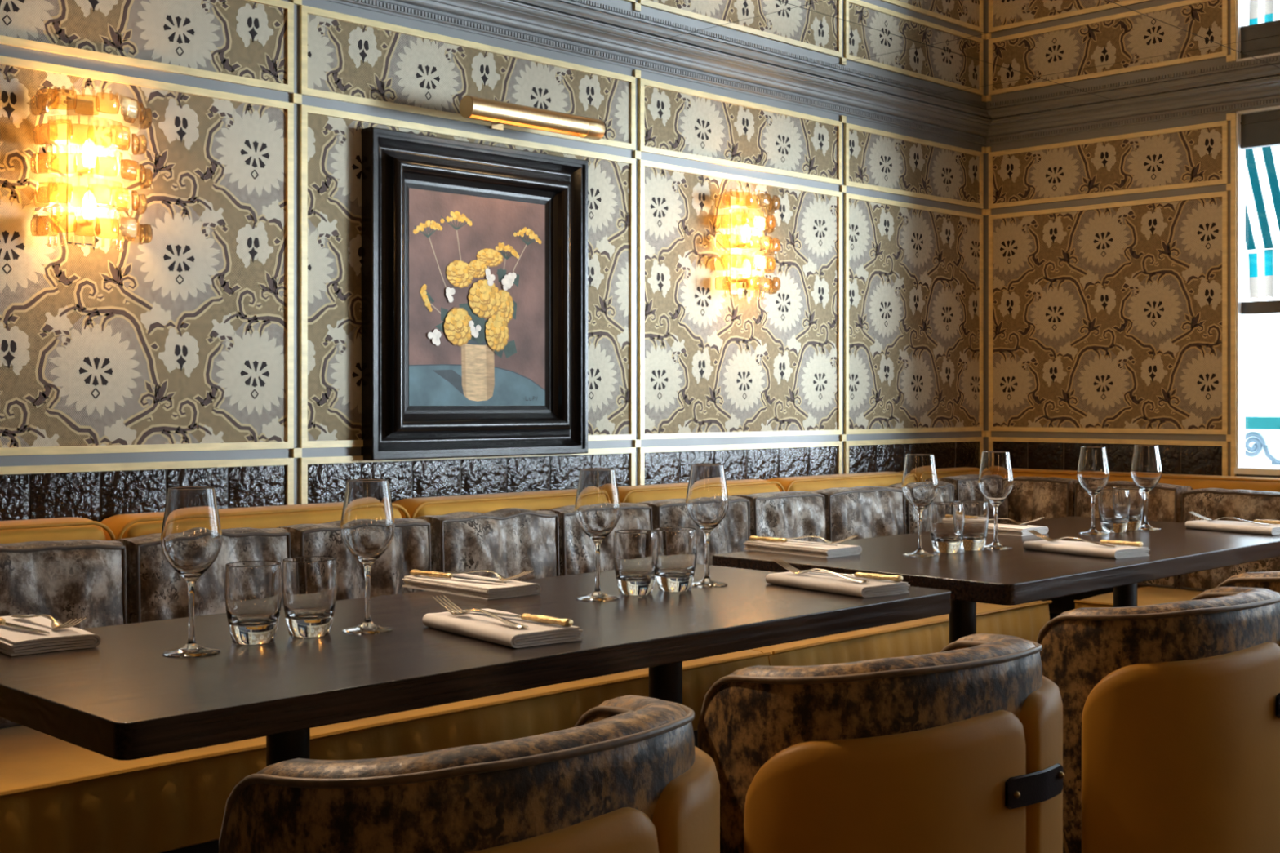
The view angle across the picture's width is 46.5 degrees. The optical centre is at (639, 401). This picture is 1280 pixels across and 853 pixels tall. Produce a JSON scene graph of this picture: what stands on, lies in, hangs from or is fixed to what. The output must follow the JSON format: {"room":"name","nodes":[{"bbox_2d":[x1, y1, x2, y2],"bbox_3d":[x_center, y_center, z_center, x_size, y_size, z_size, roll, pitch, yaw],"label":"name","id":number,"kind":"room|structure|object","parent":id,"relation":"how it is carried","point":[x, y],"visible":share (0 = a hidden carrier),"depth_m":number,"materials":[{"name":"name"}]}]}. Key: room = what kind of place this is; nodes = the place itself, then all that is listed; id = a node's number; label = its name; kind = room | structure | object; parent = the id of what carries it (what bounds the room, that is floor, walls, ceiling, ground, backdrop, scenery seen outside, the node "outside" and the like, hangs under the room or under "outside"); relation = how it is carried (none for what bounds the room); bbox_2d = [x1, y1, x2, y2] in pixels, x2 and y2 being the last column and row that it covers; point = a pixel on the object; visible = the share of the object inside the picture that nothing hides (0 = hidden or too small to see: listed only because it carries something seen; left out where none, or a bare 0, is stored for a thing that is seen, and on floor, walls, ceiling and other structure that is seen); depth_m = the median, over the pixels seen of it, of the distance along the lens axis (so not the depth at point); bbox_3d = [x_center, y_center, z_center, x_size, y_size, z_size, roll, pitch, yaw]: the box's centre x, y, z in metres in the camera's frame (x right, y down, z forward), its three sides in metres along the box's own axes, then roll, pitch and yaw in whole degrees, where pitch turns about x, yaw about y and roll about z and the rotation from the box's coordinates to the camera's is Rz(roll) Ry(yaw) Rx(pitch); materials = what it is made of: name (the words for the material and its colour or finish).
{"room":"restaurant","nodes":[
{"label":"restaurant","id":0,"kind":"room"},
{"bbox_2d":[0,0,986,522],"bbox_3d":[-1.882,-0.070,2.573,9.200,2.300,0.209,0,0,-45],"label":"wall","id":1,"kind":"structure","parent":0,"point":[222,350],"depth_m":3.62,"materials":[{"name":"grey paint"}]},
{"bbox_2d":[30,85,152,252],"bbox_3d":[-1.123,-0.483,3.101,0.259,0.329,0.134,0,0,-43],"label":"wall sconce","id":2,"kind":"object","parent":1,"relation":"attached to","point":[82,153],"visible":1,"depth_m":3.12,"materials":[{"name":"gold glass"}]},
{"bbox_2d":[360,126,587,460],"bbox_3d":[-0.409,-0.262,3.872,0.715,0.807,0.053,0,0,-45],"label":"framed picture","id":3,"kind":"object","parent":1,"relation":"attached to","point":[474,255],"visible":1,"depth_m":3.86,"materials":[{"name":"black paint"}]},
{"bbox_2d":[459,95,604,140],"bbox_3d":[-0.315,-0.728,3.869,0.447,0.060,0.186,0,0,-45],"label":"picture light","id":4,"kind":"object","parent":1,"relation":"attached to","point":[500,113],"visible":1,"depth_m":3.80,"materials":[{"name":"gold metal"}]},
{"bbox_2d":[324,0,991,146],"bbox_3d":[-1.821,-1.001,2.442,8.900,0.082,0.081,0,0,-45],"label":"trim","id":5,"kind":"structure","parent":1,"relation":"attached to","point":[503,20],"depth_m":4.36,"materials":[{"name":"grey paint"}]},
{"bbox_2d":[715,188,780,299],"bbox_3d":[0.351,-0.483,4.574,0.259,0.329,0.134,0,0,-43],"label":"wall sconce","id":6,"kind":"object","parent":1,"relation":"attached to","point":[737,234],"visible":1,"depth_m":4.58,"materials":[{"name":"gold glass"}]},
{"bbox_2d":[507,0,1279,119],"bbox_3d":[0.448,-1.093,0.101,9.000,0.100,6.600,0,0,-45],"label":"crown molding","id":7,"kind":"structure","parent":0,"point":[992,60],"depth_m":4.31,"materials":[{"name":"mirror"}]},
{"bbox_2d":[984,111,1279,613],"bbox_3d":[3.645,-0.070,3.296,0.059,2.300,6.600,0,0,-45],"label":"wall","id":8,"kind":"structure","parent":0,"point":[1110,255],"depth_m":5.25,"materials":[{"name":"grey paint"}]},
{"bbox_2d":[985,75,1279,146],"bbox_3d":[3.567,-1.001,3.288,0.081,0.082,6.500,0,0,-45],"label":"trim","id":9,"kind":"structure","parent":8,"relation":"attached to","point":[1261,93],"depth_m":5.14,"materials":[{"name":"grey paint"}]},
{"bbox_2d":[1234,106,1279,475],"bbox_3d":[2.397,-0.361,4.552,0.090,1.198,1.142,0,0,-45],"label":"window","id":10,"kind":"structure","parent":8,"relation":"in","point":[1256,128],"depth_m":4.93,"materials":[{"name":"white paint"}]},
{"bbox_3d":[0.483,1.140,0.277,9.300,0.120,6.800,0,0,-45],"label":"floor","id":11,"kind":"structure","parent":0,"visible":0},
{"bbox_2d":[218,694,719,852],"bbox_3d":[-0.208,0.710,1.684,0.586,0.740,0.546,0,0,-44],"label":"tub chair","id":12,"kind":"object","parent":11,"relation":"on","point":[630,775],"visible":1,"depth_m":1.47,"materials":[{"name":"brown fabric"}]},
{"bbox_2d":[0,564,951,766],"bbox_3d":[-0.222,0.705,2.298,1.530,0.750,0.655,0,0,-45],"label":"dining table","id":13,"kind":"object","parent":11,"relation":"on","point":[119,698],"visible":0.86,"depth_m":1.96,"materials":[{"name":"brown wood"}]},
{"bbox_2d":[0,614,100,656],"bbox_3d":[-0.850,0.320,2.063,0.117,0.019,0.248,0,0,-40],"label":"napkin","id":14,"kind":"object","parent":13,"relation":"on","point":[14,642],"visible":0.88,"depth_m":1.99,"materials":[{"name":"white fabric"}]},
{"bbox_2d":[0,617,49,634],"bbox_3d":[-0.871,0.304,2.055,0.224,0.012,0.019,0,0,40],"label":"knife","id":15,"kind":"object","parent":14,"relation":"on","point":[2,621],"visible":1,"depth_m":2.02,"materials":[{"name":"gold metal"}]},
{"bbox_2d":[11,613,86,629],"bbox_3d":[-0.822,0.298,2.066,0.024,0.022,0.220,0,0,-43],"label":"fork","id":16,"kind":"object","parent":14,"relation":"on","point":[55,624],"visible":1,"depth_m":2.03,"materials":[{"name":"silver metal"}]},
{"bbox_2d":[160,486,222,657],"bbox_3d":[-0.590,0.221,1.961,0.078,0.217,0.078,0,0,-27],"label":"wine glass","id":17,"kind":"object","parent":13,"relation":"on","point":[191,534],"visible":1,"depth_m":1.94,"materials":[{"name":"clear glass"}]},
{"bbox_2d":[224,560,282,644],"bbox_3d":[-0.532,0.276,2.051,0.078,0.108,0.078,0,0,-45],"label":"tumbler","id":18,"kind":"object","parent":13,"relation":"on","point":[253,589],"visible":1,"depth_m":2.02,"materials":[{"name":"clear glass"}]},
{"bbox_2d":[281,555,337,637],"bbox_3d":[-0.468,0.276,2.112,0.078,0.108,0.078,0,0,-45],"label":"tumbler","id":19,"kind":"object","parent":13,"relation":"on","point":[309,583],"visible":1,"depth_m":2.08,"materials":[{"name":"clear glass"}]},
{"bbox_2d":[340,479,395,634],"bbox_3d":[-0.393,0.221,2.153,0.078,0.217,0.078,0,0,-27],"label":"wine glass","id":20,"kind":"object","parent":13,"relation":"on","point":[367,523],"visible":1,"depth_m":2.13,"materials":[{"name":"clear glass"}]},
{"bbox_2d":[401,573,541,599],"bbox_3d":[-0.296,0.320,2.609,0.117,0.019,0.248,0,0,-44],"label":"napkin","id":21,"kind":"object","parent":13,"relation":"on","point":[486,590],"visible":0.88,"depth_m":2.55,"materials":[{"name":"white fabric"}]},
{"bbox_2d":[409,568,506,583],"bbox_3d":[-0.317,0.304,2.600,0.224,0.012,0.019,0,0,36],"label":"knife","id":22,"kind":"object","parent":21,"relation":"on","point":[415,571],"visible":1,"depth_m":2.62,"materials":[{"name":"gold metal"}]},
{"bbox_2d":[444,569,533,580],"bbox_3d":[-0.268,0.298,2.614,0.220,0.022,0.024,0,0,43],"label":"fork","id":23,"kind":"object","parent":21,"relation":"on","point":[500,577],"visible":0.96,"depth_m":2.58,"materials":[{"name":"silver metal"}]},
{"bbox_2d":[422,608,582,648],"bbox_3d":[-0.200,0.320,2.123,0.117,0.019,0.248,0,0,-37],"label":"napkin","id":24,"kind":"object","parent":13,"relation":"on","point":[482,626],"visible":0.93,"depth_m":2.06,"materials":[{"name":"white fabric"}]},
{"bbox_2d":[432,595,528,627],"bbox_3d":[-0.228,0.298,2.122,0.024,0.022,0.220,0,0,-40],"label":"fork","id":25,"kind":"object","parent":24,"relation":"on","point":[459,613],"visible":1,"depth_m":2.14,"materials":[{"name":"silver metal"}]},
{"bbox_2d":[464,608,573,626],"bbox_3d":[-0.178,0.304,2.129,0.224,0.012,0.019,0,0,43],"label":"knife","id":26,"kind":"object","parent":24,"relation":"on","point":[565,622],"visible":0.94,"depth_m":2.08,"materials":[{"name":"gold metal"}]},
{"bbox_2d":[574,468,621,601],"bbox_3d":[-0.071,0.221,2.503,0.078,0.217,0.078,0,0,-27],"label":"wine glass","id":27,"kind":"object","parent":13,"relation":"on","point":[597,511],"visible":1,"depth_m":2.48,"materials":[{"name":"clear glass"}]},
{"bbox_2d":[613,528,657,595],"bbox_3d":[-0.007,0.276,2.565,0.078,0.108,0.078,0,0,-45],"label":"tumbler","id":28,"kind":"object","parent":13,"relation":"on","point":[635,551],"visible":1,"depth_m":2.54,"materials":[{"name":"clear glass"}]},
{"bbox_2d":[653,527,697,591],"bbox_3d":[0.061,0.276,2.612,0.078,0.108,0.078,0,0,-45],"label":"tumbler","id":29,"kind":"object","parent":13,"relation":"on","point":[677,546],"visible":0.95,"depth_m":2.58,"materials":[{"name":"clear glass"}]},
{"bbox_2d":[685,463,728,586],"bbox_3d":[0.121,0.221,2.690,0.078,0.217,0.078,0,0,-27],"label":"wine glass","id":30,"kind":"object","parent":13,"relation":"on","point":[707,500],"visible":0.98,"depth_m":2.66,"materials":[{"name":"clear glass"}]},
{"bbox_2d":[764,569,910,597],"bbox_3d":[0.347,0.320,2.636,0.117,0.019,0.248,0,0,-36],"label":"napkin","id":31,"kind":"object","parent":13,"relation":"on","point":[830,583],"visible":0.94,"depth_m":2.58,"materials":[{"name":"white fabric"}]},
{"bbox_2d":[773,559,869,582],"bbox_3d":[0.319,0.298,2.636,0.024,0.022,0.220,0,0,-39],"label":"fork","id":32,"kind":"object","parent":31,"relation":"on","point":[791,568],"visible":1,"depth_m":2.66,"materials":[{"name":"silver metal"}]},
{"bbox_2d":[800,569,903,582],"bbox_3d":[0.369,0.304,2.643,0.224,0.012,0.019,0,0,44],"label":"knife","id":33,"kind":"object","parent":31,"relation":"on","point":[869,575],"visible":0.95,"depth_m":2.60,"materials":[{"name":"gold metal"}]},
{"bbox_2d":[0,466,1060,852],"bbox_3d":[-0.684,0.659,3.107,6.327,0.842,0.722,0,0,-45],"label":"banquette","id":34,"kind":"object","parent":11,"relation":"on","point":[57,795],"visible":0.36,"depth_m":2.91,"materials":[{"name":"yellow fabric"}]},
{"bbox_2d":[0,516,106,543],"bbox_3d":[-1.362,0.434,2.845,0.706,0.392,0.136,0,0,-45],"label":"cushion","id":35,"kind":"object","parent":34,"relation":"on","point":[57,529],"depth_m":2.97,"materials":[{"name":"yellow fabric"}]},
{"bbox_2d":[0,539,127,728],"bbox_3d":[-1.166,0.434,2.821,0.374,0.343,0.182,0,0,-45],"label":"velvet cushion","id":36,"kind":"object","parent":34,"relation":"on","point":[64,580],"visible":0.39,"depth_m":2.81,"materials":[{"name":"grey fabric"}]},
{"bbox_2d":[114,527,290,623],"bbox_3d":[-0.897,0.433,3.085,0.355,0.344,0.182,0,0,-42],"label":"velvet cushion","id":37,"kind":"object","parent":34,"relation":"on","point":[155,591],"visible":0.26,"depth_m":2.98,"materials":[{"name":"grey fabric"}]},
{"bbox_2d":[100,502,401,540],"bbox_3d":[-0.849,0.434,3.358,0.736,0.392,0.136,0,0,-45],"label":"cushion","id":38,"kind":"object","parent":34,"relation":"on","point":[131,525],"depth_m":3.29,"materials":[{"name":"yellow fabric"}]},
{"bbox_2d":[276,518,431,600],"bbox_3d":[-0.636,0.435,3.350,0.350,0.340,0.175,0,0,-44],"label":"velvet cushion","id":39,"kind":"object","parent":34,"relation":"on","point":[409,549],"visible":0.32,"depth_m":3.31,"materials":[{"name":"fabric"}]},
{"bbox_2d":[391,488,577,518],"bbox_3d":[-0.338,0.434,3.868,0.701,0.392,0.136,0,0,-45],"label":"cushion","id":40,"kind":"object","parent":34,"relation":"on","point":[540,500],"depth_m":3.76,"materials":[{"name":"yellow fabric"}]},
{"bbox_2d":[415,507,559,580],"bbox_3d":[-0.366,0.434,3.624,0.370,0.343,0.171,0,0,-44],"label":"velvet cushion","id":41,"kind":"object","parent":34,"relation":"on","point":[508,542],"visible":0.47,"depth_m":3.57,"materials":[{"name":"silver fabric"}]},
{"bbox_2d":[535,502,652,576],"bbox_3d":[-0.112,0.435,3.872,0.181,0.339,0.332,0,0,44],"label":"velvet cushion","id":42,"kind":"object","parent":34,"relation":"on","point":[576,548],"visible":0.25,"depth_m":3.77,"materials":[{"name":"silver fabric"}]},
{"bbox_2d":[635,495,750,565],"bbox_3d":[0.149,0.436,4.133,0.370,0.339,0.171,0,0,-43],"label":"velvet cushion","id":43,"kind":"object","parent":34,"relation":"on","point":[730,535],"visible":0.24,"depth_m":4.10,"materials":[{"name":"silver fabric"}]},
{"bbox_2d":[617,479,779,502],"bbox_3d":[0.161,0.434,4.367,0.701,0.392,0.136,0,0,-45],"label":"cushion","id":44,"kind":"object","parent":34,"relation":"on","point":[642,493],"depth_m":4.24,"materials":[{"name":"yellow fabric"}]},
{"bbox_2d":[731,490,825,551],"bbox_3d":[0.409,0.436,4.392,0.184,0.339,0.344,0,0,44],"label":"velvet cushion","id":45,"kind":"object","parent":34,"relation":"on","point":[779,514],"visible":0.32,"depth_m":4.34,"materials":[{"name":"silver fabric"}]},
{"bbox_2d":[764,471,902,491],"bbox_3d":[0.660,0.434,4.865,0.701,0.392,0.136,0,0,-45],"label":"cushion","id":46,"kind":"object","parent":34,"relation":"on","point":[802,483],"depth_m":4.77,"materials":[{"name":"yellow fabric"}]},
{"bbox_2d":[810,485,906,542],"bbox_3d":[0.677,0.435,4.662,0.393,0.339,0.181,0,0,-44],"label":"velvet cushion","id":47,"kind":"object","parent":34,"relation":"on","point":[868,511],"visible":0.41,"depth_m":4.60,"materials":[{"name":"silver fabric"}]},
{"bbox_2d":[886,480,954,533],"bbox_3d":[0.918,0.434,4.907,0.273,0.341,0.168,0,0,-44],"label":"velvet cushion","id":48,"kind":"object","parent":34,"relation":"on","point":[945,493],"visible":0.12,"depth_m":4.81,"materials":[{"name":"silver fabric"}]},
{"bbox_2d":[898,466,979,477],"bbox_3d":[1.081,0.434,5.285,0.481,0.392,0.136,0,0,-45],"label":"cushion","id":49,"kind":"object","parent":34,"relation":"on","point":[948,472],"depth_m":5.27,"materials":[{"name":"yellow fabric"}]},
{"bbox_2d":[937,474,1008,523],"bbox_3d":[1.139,0.427,5.122,0.308,0.355,0.177,0,0,-42],"label":"velvet cushion","id":50,"kind":"object","parent":34,"relation":"on","point":[966,486],"visible":0.19,"depth_m":5.03,"materials":[{"name":"fabric"}]},
{"bbox_2d":[697,633,1064,852],"bbox_3d":[0.317,0.710,2.194,0.586,0.740,0.546,0,0,-38],"label":"tub chair","id":51,"kind":"object","parent":11,"relation":"on","point":[957,748],"visible":0.98,"depth_m":1.95,"materials":[{"name":"brown leather"}]},
{"bbox_2d":[712,515,1279,644],"bbox_3d":[0.959,0.705,3.505,1.555,0.750,0.737,0,0,-45],"label":"dining table","id":52,"kind":"object","parent":11,"relation":"on","point":[1016,575],"visible":0.47,"depth_m":3.15,"materials":[{"name":"brown wood"}]},
{"bbox_2d":[743,539,862,558],"bbox_3d":[0.356,0.320,3.275,0.117,0.019,0.248,0,0,-42],"label":"napkin","id":53,"kind":"object","parent":52,"relation":"on","point":[824,551],"visible":0.94,"depth_m":3.22,"materials":[{"name":"white fabric"}]},
{"bbox_2d":[749,535,836,546],"bbox_3d":[0.335,0.304,3.267,0.224,0.012,0.019,0,0,39],"label":"knife","id":54,"kind":"object","parent":53,"relation":"on","point":[752,537],"visible":1,"depth_m":3.29,"materials":[{"name":"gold metal"}]},
{"bbox_2d":[785,535,857,543],"bbox_3d":[0.384,0.298,3.278,0.024,0.022,0.220,0,0,-44],"label":"fork","id":55,"kind":"object","parent":53,"relation":"on","point":[851,536],"visible":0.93,"depth_m":3.25,"materials":[{"name":"silver metal"}]},
{"bbox_2d":[901,453,938,556],"bbox_3d":[0.602,0.221,3.208,0.078,0.217,0.078,0,0,-27],"label":"wine glass","id":56,"kind":"object","parent":52,"relation":"on","point":[920,486],"visible":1,"depth_m":3.18,"materials":[{"name":"clear glass"}]},
{"bbox_2d":[928,502,964,553],"bbox_3d":[0.673,0.276,3.273,0.078,0.108,0.078,0,0,-45],"label":"tumbler","id":57,"kind":"object","parent":52,"relation":"on","point":[946,519],"visible":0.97,"depth_m":3.24,"materials":[{"name":"clear glass"}]},
{"bbox_2d":[954,500,988,551],"bbox_3d":[0.739,0.276,3.329,0.078,0.108,0.078,0,0,-45],"label":"tumbler","id":58,"kind":"object","parent":52,"relation":"on","point":[976,512],"visible":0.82,"depth_m":3.30,"materials":[{"name":"clear glass"}]},
{"bbox_2d":[977,451,1013,549],"bbox_3d":[0.805,0.221,3.376,0.078,0.217,0.078,0,0,-27],"label":"wine glass","id":59,"kind":"object","parent":52,"relation":"on","point":[995,482],"visible":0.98,"depth_m":3.35,"materials":[{"name":"clear glass"}]},
{"bbox_2d":[986,523,1048,536],"bbox_3d":[0.897,0.320,3.787,0.117,0.019,0.248,0,0,-42],"label":"napkin","id":60,"kind":"object","parent":52,"relation":"on","point":[1002,529],"visible":0.51,"depth_m":3.71,"materials":[{"name":"white fabric"}]},
{"bbox_2d":[988,522,1027,525],"bbox_3d":[0.876,0.304,3.779,0.224,0.012,0.019,0,0,39],"label":"knife","id":61,"kind":"object","parent":60,"relation":"on","point":[988,522],"visible":0.06,"depth_m":3.73,"materials":[{"name":"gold metal"}]},
{"bbox_2d":[988,516,1044,524],"bbox_3d":[0.925,0.298,3.791,0.024,0.022,0.220,0,0,-44],"label":"fork","id":62,"kind":"object","parent":60,"relation":"on","point":[1038,518],"visible":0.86,"depth_m":3.75,"materials":[{"name":"silver metal"}]},
{"bbox_2d":[1022,538,1150,559],"bbox_3d":[0.971,0.320,3.257,0.117,0.019,0.248,0,0,-35],"label":"napkin","id":63,"kind":"object","parent":52,"relation":"on","point":[1077,548],"visible":0.98,"depth_m":3.20,"materials":[{"name":"white fabric"}]},
{"bbox_2d":[1027,529,1116,546],"bbox_3d":[0.943,0.298,3.257,0.024,0.022,0.220,0,0,-38],"label":"fork","id":64,"kind":"object","parent":63,"relation":"on","point":[1036,533],"visible":1,"depth_m":3.28,"materials":[{"name":"silver metal"}]},
{"bbox_2d":[1053,538,1142,546],"bbox_3d":[0.993,0.304,3.263,0.019,0.012,0.224,0,0,-45],"label":"knife","id":65,"kind":"object","parent":63,"relation":"on","point":[1138,544],"visible":0.94,"depth_m":3.21,"materials":[{"name":"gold metal"}]},
{"bbox_2d":[1076,446,1109,534],"bbox_3d":[1.134,0.221,3.734,0.078,0.217,0.078,0,0,-27],"label":"wine glass","id":66,"kind":"object","parent":52,"relation":"on","point":[1092,472],"visible":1,"depth_m":3.71,"materials":[{"name":"clear glass"}]},
{"bbox_2d":[1097,488,1129,533],"bbox_3d":[1.201,0.276,3.778,0.078,0.108,0.078,0,0,-45],"label":"tumbler","id":67,"kind":"object","parent":52,"relation":"on","point":[1113,504],"visible":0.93,"depth_m":3.75,"materials":[{"name":"clear glass"}]},
{"bbox_2d":[1113,487,1143,530],"bbox_3d":[1.257,0.276,3.842,0.078,0.108,0.078,0,0,-45],"label":"tumbler","id":68,"kind":"object","parent":52,"relation":"on","point":[1136,495],"visible":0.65,"depth_m":3.81,"materials":[{"name":"clear glass"}]},
{"bbox_2d":[1130,444,1162,529],"bbox_3d":[1.315,0.221,3.876,0.078,0.217,0.078,0,0,-27],"label":"wine glass","id":69,"kind":"object","parent":52,"relation":"on","point":[1146,473],"visible":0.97,"depth_m":3.85,"materials":[{"name":"clear glass"}]},
{"bbox_2d":[1185,520,1279,535],"bbox_3d":[1.536,0.320,3.817,0.117,0.019,0.248,0,0,-35],"label":"napkin","id":70,"kind":"object","parent":52,"relation":"on","point":[1223,526],"visible":1,"depth_m":3.78,"materials":[{"name":"white fabric"}]},
{"bbox_2d":[1187,511,1270,525],"bbox_3d":[1.508,0.298,3.817,0.024,0.022,0.220,0,0,-38],"label":"fork","id":71,"kind":"object","parent":70,"relation":"on","point":[1192,512],"visible":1,"depth_m":3.84,"materials":[{"name":"silver metal"}]},
{"bbox_2d":[1211,519,1279,524],"bbox_3d":[1.558,0.304,3.823,0.019,0.012,0.224,0,0,-45],"label":"knife","id":72,"kind":"object","parent":70,"relation":"on","point":[1267,522],"visible":0.88,"depth_m":3.79,"materials":[{"name":"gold metal"}]},
{"bbox_2d":[1011,468,1279,608],"bbox_3d":[2.808,0.662,3.577,0.722,0.836,4.982,0,0,-45],"label":"banquette","id":73,"kind":"object","parent":11,"relation":"on","point":[1146,595],"visible":0.13,"depth_m":4.80,"materials":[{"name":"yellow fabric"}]},
{"bbox_2d":[1008,476,1078,522],"bbox_3d":[1.401,0.433,5.192,0.262,0.345,0.185,0,0,42],"label":"velvet cushion","id":74,"kind":"object","parent":73,"relation":"on","point":[1030,498],"visible":0.38,"depth_m":5.13,"materials":[{"name":"brown fabric"}]},
{"bbox_2d":[1074,480,1192,588],"bbox_3d":[1.628,0.434,4.949,0.180,0.342,0.370,0,0,-45],"label":"velvet cushion","id":75,"kind":"object","parent":73,"relation":"on","point":[1164,500],"visible":0.29,"depth_m":4.83,"materials":[{"name":"brown fabric"}]},
{"bbox_2d":[1180,488,1279,591],"bbox_3d":[1.895,0.440,4.685,0.168,0.330,0.370,0,0,-43],"label":"velvet cushion","id":76,"kind":"object","parent":73,"relation":"on","point":[1209,503],"visible":0.49,"depth_m":4.66,"materials":[{"name":"brown fabric"}]},
{"bbox_2d":[1035,586,1279,852],"bbox_3d":[0.919,0.710,2.765,0.586,0.740,0.546,0,0,-39],"label":"tub chair","id":77,"kind":"object","parent":11,"relation":"on","point":[1171,710],"visible":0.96,"depth_m":2.50,"materials":[{"name":"brown leather"}]},
{"bbox_2d":[1216,571,1279,592],"bbox_3d":[1.418,0.710,3.312,0.586,0.740,0.546,0,0,-42],"label":"tub chair","id":78,"kind":"object","parent":11,"relation":"on","point":[1270,580],"visible":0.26,"depth_m":3.08,"materials":[{"name":"brown fabric"}]},
{"label":"outside","id":79,"kind":"structure","parent":0,"visible":0},
{"bbox_3d":[6.410,4.780,10.722,13.550,0.200,80.000,0,0,-45],"label":"pavement","id":80,"kind":"object","parent":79,"visible":0},
{"bbox_2d":[1244,399,1279,464],"bbox_3d":[5.191,2.315,14.453,2.800,4.730,3.400,0,0,-45],"label":"house","id":81,"kind":"structure","parent":80,"relation":"on","point":[1252,409],"depth_m":12.96,"materials":[{"name":"white paint"}]},
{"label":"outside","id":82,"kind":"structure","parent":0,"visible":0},
{"bbox_2d":[1244,145,1279,300],"bbox_3d":[2.747,-1.488,5.141,1.078,2.147,1.960,0,0,-45],"label":"awning","id":83,"kind":"object","parent":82,"point":[1262,165],"visible":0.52,"depth_m":6.02,"materials":[{"name":"white fabric"}]},
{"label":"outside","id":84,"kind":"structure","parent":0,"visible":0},
{"bbox_2d":[1244,417,1279,468],"bbox_3d":[3.356,0.366,4.066,0.040,0.627,5.300,0,0,-45],"label":"balcony railing","id":85,"kind":"object","parent":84,"point":[1255,423],"visible":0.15,"depth_m":5.23,"materials":[{"name":"metal"}]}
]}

